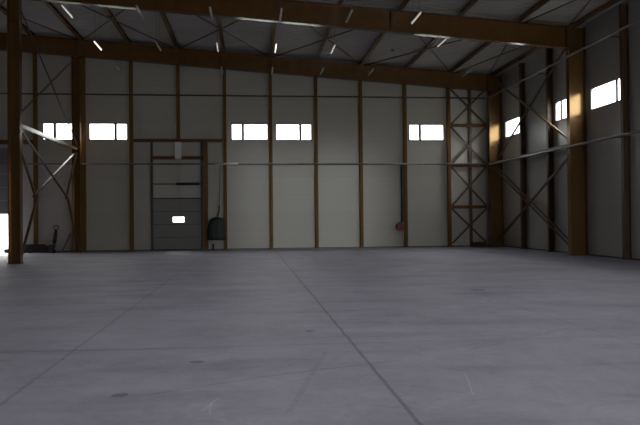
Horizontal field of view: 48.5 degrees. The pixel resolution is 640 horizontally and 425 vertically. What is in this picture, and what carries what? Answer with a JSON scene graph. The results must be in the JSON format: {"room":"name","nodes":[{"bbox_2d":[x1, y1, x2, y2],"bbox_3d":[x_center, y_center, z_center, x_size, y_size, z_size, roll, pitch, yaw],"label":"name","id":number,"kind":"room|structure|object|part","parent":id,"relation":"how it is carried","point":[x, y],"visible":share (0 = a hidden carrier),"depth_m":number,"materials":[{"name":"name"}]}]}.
{"room":"empty warehouse","nodes":[
{"label":"empty warehouse","id":0,"kind":"room"},
{"bbox_2d":[0,51,495,250],"bbox_3d":[-12.722,-3.908,38.486,46.280,12.038,0.160,0,-1,-6],"label":"wall","id":1,"kind":"structure","parent":0,"point":[154,117],"depth_m":39.32,"materials":[{"name":"grey metal"}]},
{"bbox_2d":[0,140,32,252],"bbox_3d":[-17.798,-0.848,37.717,4.974,6.000,0.290,0,-1,-6],"label":"door","id":2,"kind":"structure","parent":1,"relation":"in","point":[3,151],"depth_m":37.91,"materials":[{"name":"grey metal"}]},
{"bbox_2d":[43,123,71,140],"bbox_3d":[-13.894,-4.350,38.303,2.120,0.940,0.056,0,-1,-6],"label":"window","id":3,"kind":"structure","parent":1,"relation":"in","point":[54,124],"depth_m":38.26,"materials":[{"name":"grey metal"}]},
{"bbox_2d":[88,123,127,140],"bbox_3d":[-11.481,-4.370,38.541,2.110,0.940,0.056,0,-1,-6],"label":"window","id":4,"kind":"structure","parent":1,"relation":"in","point":[115,124],"depth_m":38.55,"materials":[{"name":"grey metal"}]},
{"bbox_3d":[-11.475,-3.916,38.521,2.110,0.030,0.026,0,-1,-6],"label":"sill","id":5,"kind":"part","parent":4,"relation":"part of","materials":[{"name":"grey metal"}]},
{"bbox_2d":[133,139,222,250],"bbox_3d":[-7.691,-0.965,38.711,4.766,6.060,0.290,0,-1,-6],"label":"door","id":6,"kind":"structure","parent":1,"relation":"in","point":[166,234],"depth_m":38.74,"materials":[{"name":"grey metal"}]},
{"bbox_3d":[-7.783,-0.778,38.811,2.600,0.050,0.070,0,-1,-6],"label":"rail","id":7,"kind":"part","parent":6,"relation":"part of","materials":[{"name":"grey metal"}]},
{"bbox_3d":[-7.720,0.386,38.783,0.670,0.350,0.012,0,-1,-6],"label":"viewing frame","id":8,"kind":"part","parent":6,"relation":"part of","materials":[{"name":"white glass"}]},
{"bbox_3d":[-6.247,-0.897,38.863,0.210,5.900,0.270,0,-1,-6],"label":"jamb post","id":9,"kind":"part","parent":6,"relation":"part of","materials":[{"name":"metal"}]},
{"bbox_2d":[207,165,225,240],"bbox_3d":[-5.636,-0.541,38.575,0.978,4.111,0.372,0,-1,-6],"label":"sack","id":10,"kind":"object","parent":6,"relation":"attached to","point":[216,225],"visible":1,"depth_m":38.43,"materials":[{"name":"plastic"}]},
{"bbox_2d":[176,47,179,138],"bbox_3d":[-7.745,-6.497,38.772,0.170,5.006,0.270,0,-1,-6],"label":"post","id":11,"kind":"object","parent":1,"relation":"attached to","point":[177,67],"visible":0.69,"depth_m":38.63,"materials":[{"name":"metal"}]},
{"bbox_2d":[231,124,268,140],"bbox_3d":[-3.893,-4.436,39.287,2.080,0.940,0.056,0,-1,-6],"label":"window","id":12,"kind":"structure","parent":1,"relation":"in","point":[242,125],"depth_m":39.26,"materials":[{"name":"grey metal"}]},
{"bbox_3d":[-3.887,-3.981,39.267,2.080,0.030,0.026,0,-1,-6],"label":"sill","id":13,"kind":"part","parent":12,"relation":"part of","materials":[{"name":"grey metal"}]},
{"bbox_2d":[56,245,488,251],"bbox_3d":[-2.384,1.991,39.346,25.316,0.060,0.020,0,-1,-6],"label":"baseboard","id":14,"kind":"structure","parent":1,"relation":"attached to","point":[456,245],"depth_m":39.48,"materials":[{"name":"grey metal"}]},
{"bbox_2d":[275,124,311,140],"bbox_3d":[-1.464,-4.457,39.526,2.080,0.940,0.056,0,-1,-6],"label":"window","id":15,"kind":"structure","parent":1,"relation":"in","point":[300,125],"depth_m":39.55,"materials":[{"name":"grey metal"}]},
{"bbox_3d":[-1.458,-4.002,39.506,2.080,0.030,0.026,0,-1,-6],"label":"sill","id":16,"kind":"part","parent":15,"relation":"part of","materials":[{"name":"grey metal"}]},
{"bbox_2d":[408,124,444,140],"bbox_3d":[6.029,-4.521,40.263,2.080,0.940,0.056,0,-1,-6],"label":"window","id":17,"kind":"structure","parent":1,"relation":"in","point":[419,125],"depth_m":40.23,"materials":[{"name":"grey metal"}]},
{"bbox_3d":[6.035,-4.066,40.243,2.080,0.030,0.026,0,-1,-6],"label":"sill","id":18,"kind":"part","parent":17,"relation":"part of","materials":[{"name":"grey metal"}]},
{"bbox_2d":[0,0,623,75],"bbox_3d":[-10.244,-9.149,12.017,46.620,2.460,53.720,0,-1,-6],"label":"ceiling","id":19,"kind":"structure","parent":0,"point":[186,29],"depth_m":34.97,"materials":[{"name":"grey metal"}]},
{"bbox_2d":[0,246,639,424],"bbox_3d":[-10.123,1.966,11.755,46.720,0.300,54.020,0,-1,-6],"label":"floor","id":20,"kind":"structure","parent":0,"point":[464,335],"depth_m":9.67,"materials":[{"name":"concrete"}]},
{"bbox_2d":[7,0,22,263],"bbox_3d":[-11.902,-3.185,27.706,0.530,10.359,0.400,0,-1,-6],"label":"steel column","id":21,"kind":"structure","parent":20,"relation":"on","point":[14,7],"depth_m":27.68,"materials":[{"name":"brown metal"}]},
{"bbox_2d":[33,53,37,243],"bbox_3d":[-15.221,-3.684,38.004,0.300,11.628,0.295,0,-1,-6],"label":"post","id":22,"kind":"object","parent":20,"relation":"on","point":[35,81],"visible":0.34,"depth_m":37.89,"materials":[{"name":"metal"}]},
{"bbox_2d":[24,244,51,252],"bbox_3d":[-14.934,1.898,37.521,1.550,0.445,0.400,0,-1,-6],"label":"stack","id":23,"kind":"object","parent":20,"relation":"on","point":[29,247],"visible":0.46,"depth_m":37.38,"materials":[{"name":"black"}]},
{"bbox_2d":[26,225,58,252],"bbox_3d":[-14.411,1.386,37.005,1.559,1.453,0.540,0,-1,-6],"label":"truck","id":24,"kind":"object","parent":20,"relation":"on","point":[52,246],"visible":0.98,"depth_m":36.96,"materials":[{"name":"grey paint"}]},
{"bbox_2d":[71,56,82,251],"bbox_3d":[-12.895,-3.075,37.656,0.500,10.359,0.400,0,-1,-6],"label":"steel column","id":25,"kind":"structure","parent":20,"relation":"on","point":[76,64],"depth_m":37.63,"materials":[{"name":"brown metal"}]},
{"bbox_2d":[22,124,77,150],"bbox_3d":[-12.368,-3.391,32.687,0.180,0.160,9.680,0,-1,-6],"label":"beam","id":26,"kind":"structure","parent":25,"relation":"attached to","point":[24,127],"depth_m":31.90,"materials":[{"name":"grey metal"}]},
{"bbox_2d":[22,12,77,145],"bbox_3d":[-12.392,-5.886,32.712,0.160,4.684,9.626,0,-1,-6],"label":"brace","id":27,"kind":"object","parent":25,"relation":"attached to","point":[22,12],"visible":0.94,"depth_m":32.13,"materials":[{"name":"brown metal"}]},
{"bbox_3d":[-12.443,-5.935,32.707,0.060,4.584,9.626,0,-1,-6],"label":"tie rod","id":28,"kind":"part","parent":27,"relation":"part of","materials":[{"name":"brown metal"}]},
{"bbox_2d":[22,130,79,253],"bbox_3d":[-12.342,-0.644,32.656,0.280,5.227,9.683,0,-1,-6],"label":"brace","id":29,"kind":"object","parent":25,"relation":"attached to","point":[34,195],"visible":0.96,"depth_m":30.97,"materials":[{"name":"light grey steel"}]},
{"bbox_3d":[-11.999,-1.801,29.073,0.080,2.307,2.413,0,-1,-6],"label":"leg","id":30,"kind":"part","parent":29,"relation":"part of","materials":[{"name":"brown paint"}]},
{"bbox_3d":[-11.886,0.598,29.047,0.080,2.661,2.439,0,-1,-6],"label":"leg","id":31,"kind":"part","parent":29,"relation":"part of","materials":[{"name":"brown paint"}]},
{"bbox_3d":[-12.714,-1.916,36.329,0.080,2.537,2.284,0,-1,-6],"label":"leg","id":32,"kind":"part","parent":29,"relation":"part of","materials":[{"name":"brown paint"}]},
{"bbox_3d":[-12.601,0.643,36.322,0.080,2.714,2.306,0,-1,-6],"label":"leg","id":33,"kind":"part","parent":29,"relation":"part of","materials":[{"name":"brown paint"}]},
{"bbox_2d":[0,32,488,91],"bbox_3d":[-12.157,-8.178,37.785,43.407,3.121,0.320,0,-1,-6],"label":"roof beam","id":34,"kind":"structure","parent":25,"relation":"on","point":[47,45],"depth_m":38.57,"materials":[{"name":"brown paint"}]},
{"bbox_2d":[0,4,35,34],"bbox_3d":[-13.950,-9.576,24.565,0.170,0.202,27.410,0,-1,-6],"label":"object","id":35,"kind":"structure","parent":34,"relation":"on","point":[24,27],"depth_m":36.12,"materials":[{"name":"brown paint"}]},
{"bbox_2d":[0,0,77,39],"bbox_3d":[-14.730,-9.318,32.520,4.887,0.468,9.630,0,-1,-6],"label":"brace","id":36,"kind":"object","parent":34,"relation":"attached to","point":[3,0],"visible":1,"depth_m":35.06,"materials":[{"name":"brown metal"}]},
{"bbox_2d":[42,1,83,38],"bbox_3d":[-11.447,-9.410,24.810,0.170,0.202,27.410,0,-1,-6],"label":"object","id":37,"kind":"structure","parent":34,"relation":"on","point":[49,5],"depth_m":34.24,"materials":[{"name":"brown paint"}]},
{"bbox_2d":[102,7,131,43],"bbox_3d":[-8.944,-9.245,25.054,0.170,0.202,27.410,0,-1,-6],"label":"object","id":38,"kind":"structure","parent":34,"relation":"on","point":[108,12],"depth_m":34.70,"materials":[{"name":"brown paint"}]},
{"bbox_2d":[61,4,73,17],"bbox_3d":[-8.943,-8.106,25.137,0.080,2.075,1.500,0,-1,-6],"label":"lamp","id":39,"kind":"object","parent":38,"relation":"hanging from","point":[62,5],"visible":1,"depth_m":25.02,"materials":[{"name":"grey plastic"}]},
{"bbox_2d":[81,5,174,48],"bbox_3d":[-9.725,-8.987,33.008,4.887,0.468,9.630,0,-1,-6],"label":"brace","id":40,"kind":"object","parent":34,"relation":"attached to","point":[110,19],"visible":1,"depth_m":33.93,"materials":[{"name":"brown metal"}]},
{"bbox_3d":[-9.724,-8.967,33.008,0.068,0.427,10.747,0,-1,-32],"label":"tie rod","id":41,"kind":"part","parent":40,"relation":"part of","materials":[{"name":"brown metal"}]},
{"bbox_2d":[159,12,178,47],"bbox_3d":[-6.441,-9.079,25.298,0.170,0.202,27.410,0,-1,-6],"label":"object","id":42,"kind":"structure","parent":34,"relation":"on","point":[163,15],"depth_m":34.61,"materials":[{"name":"brown paint"}]},
{"bbox_2d":[136,0,143,18],"bbox_3d":[-6.441,-8.034,25.382,0.080,1.888,1.500,0,-1,-6],"label":"lamp","id":43,"kind":"object","parent":42,"relation":"hanging from","point":[138,9],"visible":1,"depth_m":25.13,"materials":[{"name":"grey plastic"}]},
{"bbox_2d":[155,12,160,50],"bbox_3d":[-6.935,-7.994,30.407,0.080,1.858,1.500,0,-1,-6],"label":"lamp","id":44,"kind":"object","parent":42,"relation":"hanging from","point":[158,46],"visible":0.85,"depth_m":30.27,"materials":[{"name":"grey"}]},
{"bbox_2d":[216,17,224,51],"bbox_3d":[-3.939,-8.913,25.542,0.170,0.202,27.410,0,-1,-6],"label":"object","id":45,"kind":"structure","parent":34,"relation":"on","point":[218,19],"depth_m":34.95,"materials":[{"name":"brown paint"}]},
{"bbox_2d":[209,0,212,19],"bbox_3d":[-3.939,-7.962,25.627,0.080,1.701,1.500,0,-1,-6],"label":"lamp","id":46,"kind":"object","parent":45,"relation":"hanging from","point":[210,8],"visible":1,"depth_m":25.73,"materials":[{"name":"grey"}]},
{"bbox_2d":[178,16,268,56],"bbox_3d":[-4.719,-8.655,33.496,4.887,0.468,9.630,0,-1,-6],"label":"brace","id":47,"kind":"object","parent":34,"relation":"attached to","point":[219,28],"visible":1,"depth_m":34.47,"materials":[{"name":"brown metal"}]},
{"bbox_3d":[-4.719,-8.635,33.496,0.068,0.427,10.747,0,-1,-32],"label":"tie rod","id":48,"kind":"part","parent":47,"relation":"part of","materials":[{"name":"brown metal"}]},
{"bbox_2d":[269,23,275,55],"bbox_3d":[-1.436,-8.748,25.786,0.170,0.202,27.410,0,-1,-6],"label":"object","id":49,"kind":"structure","parent":34,"relation":"on","point":[273,24],"depth_m":34.80,"materials":[{"name":"brown paint"}]},
{"bbox_2d":[271,48,272,74],"bbox_3d":[-2.410,-7.805,35.774,0.080,1.463,1.500,0,-1,-6],"label":"lamp","id":50,"kind":"object","parent":49,"relation":"hanging from","point":[272,48],"visible":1,"depth_m":35.27,"materials":[{"name":"grey metal"}]},
{"bbox_2d":[279,8,282,21],"bbox_3d":[-1.437,-7.890,25.872,0.080,1.513,1.500,0,-1,-6],"label":"lamp","id":51,"kind":"object","parent":49,"relation":"hanging from","point":[281,9],"visible":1,"depth_m":25.65,"materials":[{"name":"grey plastic"}]},
{"bbox_2d":[273,26,360,64],"bbox_3d":[0.287,-8.324,33.985,4.887,0.468,9.630,0,-1,-6],"label":"brace","id":52,"kind":"object","parent":34,"relation":"attached to","point":[310,26],"visible":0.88,"depth_m":34.90,"materials":[{"name":"brown metal"}]},
{"bbox_3d":[0.287,-8.304,33.984,0.068,0.427,10.747,0,-1,-32],"label":"tie rod","id":53,"kind":"part","parent":52,"relation":"part of","materials":[{"name":"brown metal"}]},
{"bbox_3d":[0.286,-8.344,33.985,0.068,0.427,10.747,-1,-1,21],"label":"tie rod","id":54,"kind":"part","parent":52,"relation":"part of","materials":[{"name":"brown metal"}]},
{"bbox_2d":[315,0,342,59],"bbox_3d":[1.067,-8.582,26.030,0.170,0.202,27.410,0,-1,-6],"label":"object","id":55,"kind":"structure","parent":34,"relation":"on","point":[339,1],"depth_m":34.83,"materials":[{"name":"brown paint"}]},
{"bbox_2d":[330,28,335,53],"bbox_3d":[0.571,-7.777,31.143,0.080,1.296,1.500,0,-1,-6],"label":"lamp","id":56,"kind":"object","parent":55,"relation":"hanging from","point":[331,28],"visible":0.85,"depth_m":30.64,"materials":[{"name":"grey plastic"}]},
{"bbox_2d":[346,9,352,22],"bbox_3d":[1.065,-7.818,26.117,0.080,1.326,1.500,0,-1,-6],"label":"lamp","id":57,"kind":"object","parent":55,"relation":"hanging from","point":[351,11],"visible":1,"depth_m":25.92,"materials":[{"name":"grey plastic"}]},
{"bbox_2d":[360,0,409,63],"bbox_3d":[3.570,-8.416,26.274,0.170,0.202,27.410,0,-1,-6],"label":"purlin","id":58,"kind":"structure","parent":34,"relation":"on","point":[404,3],"depth_m":34.37,"materials":[{"name":"brown paint"}]},
{"bbox_2d":[368,50,373,75],"bbox_3d":[2.594,-7.661,36.264,0.080,1.089,1.500,0,-1,-6],"label":"lamp","id":59,"kind":"object","parent":58,"relation":"hanging from","point":[370,72],"visible":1,"depth_m":35.76,"materials":[{"name":"grey metal"}]},
{"bbox_2d":[411,1,421,23],"bbox_3d":[3.567,-7.746,26.362,0.080,1.139,1.500,0,-1,-6],"label":"lamp","id":60,"kind":"object","parent":58,"relation":"hanging from","point":[420,12],"visible":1,"depth_m":26.03,"materials":[{"name":"grey plastic"}]},
{"bbox_2d":[364,36,460,72],"bbox_3d":[5.292,-7.992,34.473,4.887,0.468,9.630,0,-1,-6],"label":"brace","id":61,"kind":"object","parent":34,"relation":"attached to","point":[419,36],"visible":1,"depth_m":35.56,"materials":[{"name":"brown metal"}]},
{"bbox_3d":[5.292,-8.012,34.473,0.068,0.427,10.747,-1,-1,21],"label":"tie rod","id":62,"kind":"part","parent":61,"relation":"part of","materials":[{"name":"brown metal"}]},
{"bbox_2d":[404,0,477,67],"bbox_3d":[6.073,-8.250,26.518,0.170,0.202,27.410,0,-1,-6],"label":"purlin","id":63,"kind":"structure","parent":34,"relation":"on","point":[471,3],"depth_m":33.96,"materials":[{"name":"brown paint"}]},
{"bbox_3d":[9.399,-7.253,39.893,0.060,0.900,0.320,0,-1,-6],"label":"splice plate","id":64,"kind":"part","parent":34,"relation":"part of","materials":[{"name":"brown paint"}]},
{"bbox_2d":[453,44,523,75],"bbox_3d":[8.879,-7.755,34.823,2.044,0.255,9.614,0,-1,-6],"label":"brace","id":65,"kind":"object","parent":34,"relation":"attached to","point":[502,53],"visible":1,"depth_m":35.87,"materials":[{"name":"brown metal"}]},
{"bbox_3d":[8.879,-7.775,34.823,0.068,0.215,9.803,-1,-1,6],"label":"tie rod","id":66,"kind":"part","parent":65,"relation":"part of","materials":[{"name":"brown metal"}]},
{"bbox_2d":[449,0,549,71],"bbox_3d":[8.575,-8.085,26.762,0.170,0.202,27.410,0,-1,-6],"label":"purlin","id":67,"kind":"structure","parent":34,"relation":"on","point":[540,3],"depth_m":33.45,"materials":[{"name":"brown paint"}]},
{"bbox_2d":[81,58,87,251],"bbox_3d":[-12.719,-3.612,38.249,0.300,11.440,0.295,0,-1,-6],"label":"post","id":68,"kind":"object","parent":20,"relation":"on","point":[83,74],"visible":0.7,"depth_m":38.13,"materials":[{"name":"metal"}]},
{"bbox_2d":[129,43,133,250],"bbox_3d":[-10.217,-3.539,38.494,0.300,11.253,0.295,0,-1,-6],"label":"post","id":69,"kind":"object","parent":20,"relation":"on","point":[131,157],"visible":0.79,"depth_m":38.37,"materials":[{"name":"metal"}]},
{"bbox_2d":[223,51,228,249],"bbox_3d":[-5.213,-3.395,38.984,0.300,10.879,0.295,0,-1,-6],"label":"post","id":70,"kind":"object","parent":20,"relation":"on","point":[224,71],"visible":0.77,"depth_m":38.85,"materials":[{"name":"paint"}]},
{"bbox_2d":[269,73,272,248],"bbox_3d":[-2.712,-3.323,39.229,0.300,10.691,0.295,0,-1,-6],"label":"post","id":71,"kind":"object","parent":20,"relation":"on","point":[270,75],"visible":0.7,"depth_m":39.09,"materials":[{"name":"metal"}]},
{"bbox_2d":[314,59,319,248],"bbox_3d":[-0.210,-3.251,39.474,0.300,10.504,0.295,0,-1,-6],"label":"post","id":72,"kind":"object","parent":20,"relation":"on","point":[315,78],"visible":0.77,"depth_m":39.34,"materials":[{"name":"metal"}]},
{"bbox_2d":[0,93,484,98],"bbox_3d":[-4.984,-6.390,38.872,28.800,0.140,0.140,0,-1,-6],"label":"conduit pipe","id":73,"kind":"object","parent":72,"relation":"attached to","point":[0,93],"visible":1,"depth_m":38.98,"materials":[{"name":"grey metal"}]},
{"bbox_2d":[0,163,485,164],"bbox_3d":[-4.947,-2.655,38.820,28.800,0.160,0.167,0,-1,-6],"label":"conduit pipe","id":74,"kind":"object","parent":72,"relation":"attached to","point":[0,163],"visible":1,"depth_m":38.93,"materials":[{"name":"metal"}]},
{"bbox_2d":[358,81,363,247],"bbox_3d":[2.292,-3.179,39.719,0.300,10.317,0.295,0,-1,-6],"label":"post","id":75,"kind":"object","parent":20,"relation":"on","point":[359,82],"visible":0.77,"depth_m":39.59,"materials":[{"name":"metal"}]},
{"bbox_2d":[402,85,407,246],"bbox_3d":[4.794,-3.107,39.965,0.300,10.130,0.295,0,-1,-6],"label":"post","id":76,"kind":"object","parent":20,"relation":"on","point":[404,90],"visible":0.8,"depth_m":39.85,"materials":[{"name":"paint"}]},
{"bbox_2d":[396,222,404,230],"bbox_3d":[4.505,0.780,39.798,0.495,0.470,0.495,0,-1,-6],"label":"hose reel","id":77,"kind":"object","parent":76,"relation":"attached to","point":[400,226],"visible":1,"depth_m":39.58,"materials":[{"name":"red metal"}]},
{"bbox_2d":[401,165,402,222],"bbox_3d":[4.602,-1.030,39.955,0.130,3.260,0.127,0,-1,-6],"label":"riser pipe","id":78,"kind":"object","parent":76,"relation":"attached to","point":[401,165],"visible":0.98,"depth_m":39.91,"materials":[{"name":"brown metal"}]},
{"bbox_2d":[446,88,452,246],"bbox_3d":[7.296,-3.035,40.210,0.300,9.942,0.295,0,-1,-6],"label":"post","id":79,"kind":"object","parent":20,"relation":"on","point":[448,113],"visible":0.79,"depth_m":40.09,"materials":[{"name":"metal"}]},
{"bbox_2d":[450,89,486,245],"bbox_3d":[8.426,-2.773,40.330,2.081,9.400,0.260,0,-1,-6],"label":"lattice","id":80,"kind":"object","parent":20,"relation":"on","point":[469,125],"visible":0.86,"depth_m":40.28,"materials":[{"name":"brown paint"}]},
{"bbox_2d":[471,242,486,246],"bbox_3d":[8.941,1.790,40.019,0.900,0.258,0.140,0,-1,-6],"label":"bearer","id":81,"kind":"object","parent":20,"relation":"on","point":[473,244],"visible":1,"depth_m":39.95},
{"bbox_2d":[487,76,503,246],"bbox_3d":[9.833,-2.888,39.887,0.790,9.593,0.400,0,-1,-6],"label":"steel column","id":82,"kind":"structure","parent":20,"relation":"on","point":[494,103],"depth_m":39.87,"materials":[{"name":"brown metal"}]},
{"bbox_2d":[494,49,566,159],"bbox_3d":[10.256,-5.220,34.930,0.180,4.540,9.443,0,-1,-6],"label":"brace","id":83,"kind":"object","parent":82,"relation":"attached to","point":[563,50],"visible":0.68,"depth_m":34.39,"materials":[{"name":"paint"}]},
{"bbox_2d":[495,144,566,163],"bbox_3d":[10.328,-2.846,34.911,0.160,0.140,9.660,0,-1,-6],"label":"beam","id":84,"kind":"structure","parent":82,"relation":"attached to","point":[564,144],"depth_m":34.06,"materials":[{"name":"grey metal"}]},
{"bbox_2d":[495,157,567,244],"bbox_3d":[10.301,-0.546,34.883,0.180,4.334,9.443,0,-1,-6],"label":"brace","id":85,"kind":"object","parent":82,"relation":"attached to","point":[530,202],"visible":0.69,"depth_m":34.21,"materials":[{"name":"brown paint"}]},
{"bbox_2d":[489,0,620,75],"bbox_3d":[10.963,-7.926,26.995,0.170,0.202,27.410,0,-1,-6],"label":"roof beam","id":86,"kind":"structure","parent":82,"relation":"on","point":[609,3],"depth_m":29.71,"materials":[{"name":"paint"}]},
{"bbox_2d":[519,63,526,248],"bbox_3d":[10.420,-2.909,36.528,0.280,9.557,0.300,0,-1,-6],"label":"post","id":87,"kind":"object","parent":20,"relation":"on","point":[522,127],"visible":0.77,"depth_m":36.51,"materials":[{"name":"brown metal"}]},
{"bbox_2d":[545,48,554,251],"bbox_3d":[10.745,-2.946,33.215,0.280,9.557,0.300,0,-1,-6],"label":"post","id":88,"kind":"object","parent":20,"relation":"on","point":[548,51],"visible":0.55,"depth_m":33.20,"materials":[{"name":"brown metal"}]},
{"bbox_2d":[488,130,639,164],"bbox_3d":[10.889,-2.737,27.478,0.600,0.280,24.501,0,-1,-6],"label":"conduit pipe","id":89,"kind":"object","parent":88,"relation":"attached to","point":[638,131],"visible":1,"depth_m":29.27,"materials":[{"name":"metal"}]},
{"bbox_2d":[488,18,639,97],"bbox_3d":[10.855,-6.546,27.517,0.595,0.130,24.500,0,-1,-6],"label":"conduit pipe","id":90,"kind":"object","parent":88,"relation":"attached to","point":[637,20],"visible":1,"depth_m":29.15,"materials":[{"name":"metal"}]},
{"bbox_2d":[566,27,587,255],"bbox_3d":[10.811,-2.998,29.936,0.790,9.593,0.400,0,-1,-6],"label":"steel column","id":91,"kind":"structure","parent":20,"relation":"on","point":[576,63],"depth_m":29.92,"materials":[{"name":"brown metal"}]},
{"bbox_2d":[32,0,568,48],"bbox_3d":[-11.180,-8.288,27.833,43.407,3.121,0.320,0,-1,-6],"label":"roof beam","id":92,"kind":"structure","parent":91,"relation":"on","point":[295,12],"depth_m":29.07,"materials":[{"name":"brown metal"}]},
{"bbox_3d":[2.917,-7.857,29.214,0.060,0.900,0.320,0,-1,-6],"label":"splice plate","id":93,"kind":"part","parent":92,"relation":"part of","materials":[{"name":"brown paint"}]},
{"bbox_2d":[301,0,565,25],"bbox_3d":[-4.268,-8.846,28.317,29.203,2.299,0.044,0,-1,-6],"label":"cable conduit","id":94,"kind":"object","parent":92,"relation":"attached to","point":[301,0],"visible":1,"depth_m":29.18,"materials":[{"name":"metal"}]},
{"bbox_2d":[521,0,591,27],"bbox_3d":[9.857,-7.865,24.871,2.044,0.255,9.614,0,-1,-6],"label":"brace","id":95,"kind":"object","parent":92,"relation":"attached to","point":[589,1],"visible":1,"depth_m":27.76,"materials":[{"name":"brown metal"}]},
{"bbox_3d":[9.857,-7.845,24.871,0.068,0.215,9.803,0,-1,-17],"label":"tie rod","id":96,"kind":"part","parent":95,"relation":"part of","materials":[{"name":"brown metal"}]},
{"bbox_3d":[9.857,-7.885,24.872,0.068,0.215,9.803,-1,-1,6],"label":"tie rod","id":97,"kind":"part","parent":95,"relation":"part of","materials":[{"name":"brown metal"}]},
{"bbox_3d":[10.376,-7.363,29.941,0.060,0.900,0.320,0,-1,-6],"label":"splice plate","id":98,"kind":"part","parent":92,"relation":"part of","materials":[{"name":"brown paint"}]},
{"bbox_2d":[619,3,631,259],"bbox_3d":[11.400,-3.019,26.557,0.280,9.557,0.300,0,-1,-6],"label":"post","id":99,"kind":"object","parent":20,"relation":"on","point":[623,8],"visible":1,"depth_m":26.54,"materials":[{"name":"brown metal"}]},
{"bbox_2d":[497,0,639,258],"bbox_3d":[12.857,-3.260,14.072,0.160,9.757,53.420,0,-1,-6],"label":"wall","id":100,"kind":"structure","parent":0,"point":[604,199],"depth_m":29.58,"materials":[{"name":"grey metal"}]},
{"bbox_2d":[505,117,518,138],"bbox_3d":[10.411,-4.585,38.084,0.056,0.940,2.740,0,-1,-6],"label":"window","id":101,"kind":"structure","parent":100,"relation":"in","point":[516,117],"depth_m":38.93,"materials":[{"name":"white glass"}]},
{"bbox_2d":[554,98,565,122],"bbox_3d":[11.053,-4.657,31.555,0.056,0.940,2.900,0,-1,-6],"label":"window","id":102,"kind":"structure","parent":100,"relation":"in","point":[560,101],"depth_m":32.39,"materials":[{"name":"grey metal"}]},
{"bbox_2d":[503,245,639,260],"bbox_3d":[12.815,1.589,14.004,0.020,0.060,53.400,0,-1,-6],"label":"baseboard","id":103,"kind":"structure","parent":100,"relation":"attached to","point":[503,245],"depth_m":29.73,"materials":[{"name":"grey metal"}]},
{"bbox_2d":[590,77,619,110],"bbox_3d":[11.385,-4.695,28.172,0.056,0.940,2.820,0,-1,-6],"label":"window","id":104,"kind":"structure","parent":100,"relation":"in","point":[617,98],"depth_m":27.98,"materials":[{"name":"grey metal"}]},
{"label":"outside","id":105,"kind":"structure","parent":0,"visible":0},
{"bbox_2d":[0,228,7,232],"bbox_3d":[0.021,2.205,-0.022,520.000,0.590,520.000,0,-1,-6],"label":"ground","id":106,"kind":"structure","parent":105,"point":[2,230],"depth_m":174.42,"materials":[{"name":"white"}]},
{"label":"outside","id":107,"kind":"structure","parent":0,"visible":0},
{"bbox_2d":[0,233,7,252],"bbox_3d":[-7.793,2.639,79.460,120.000,0.280,80.270,0,-1,-6],"label":"apron","id":108,"kind":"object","parent":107,"point":[3,236],"depth_m":61.20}
]}

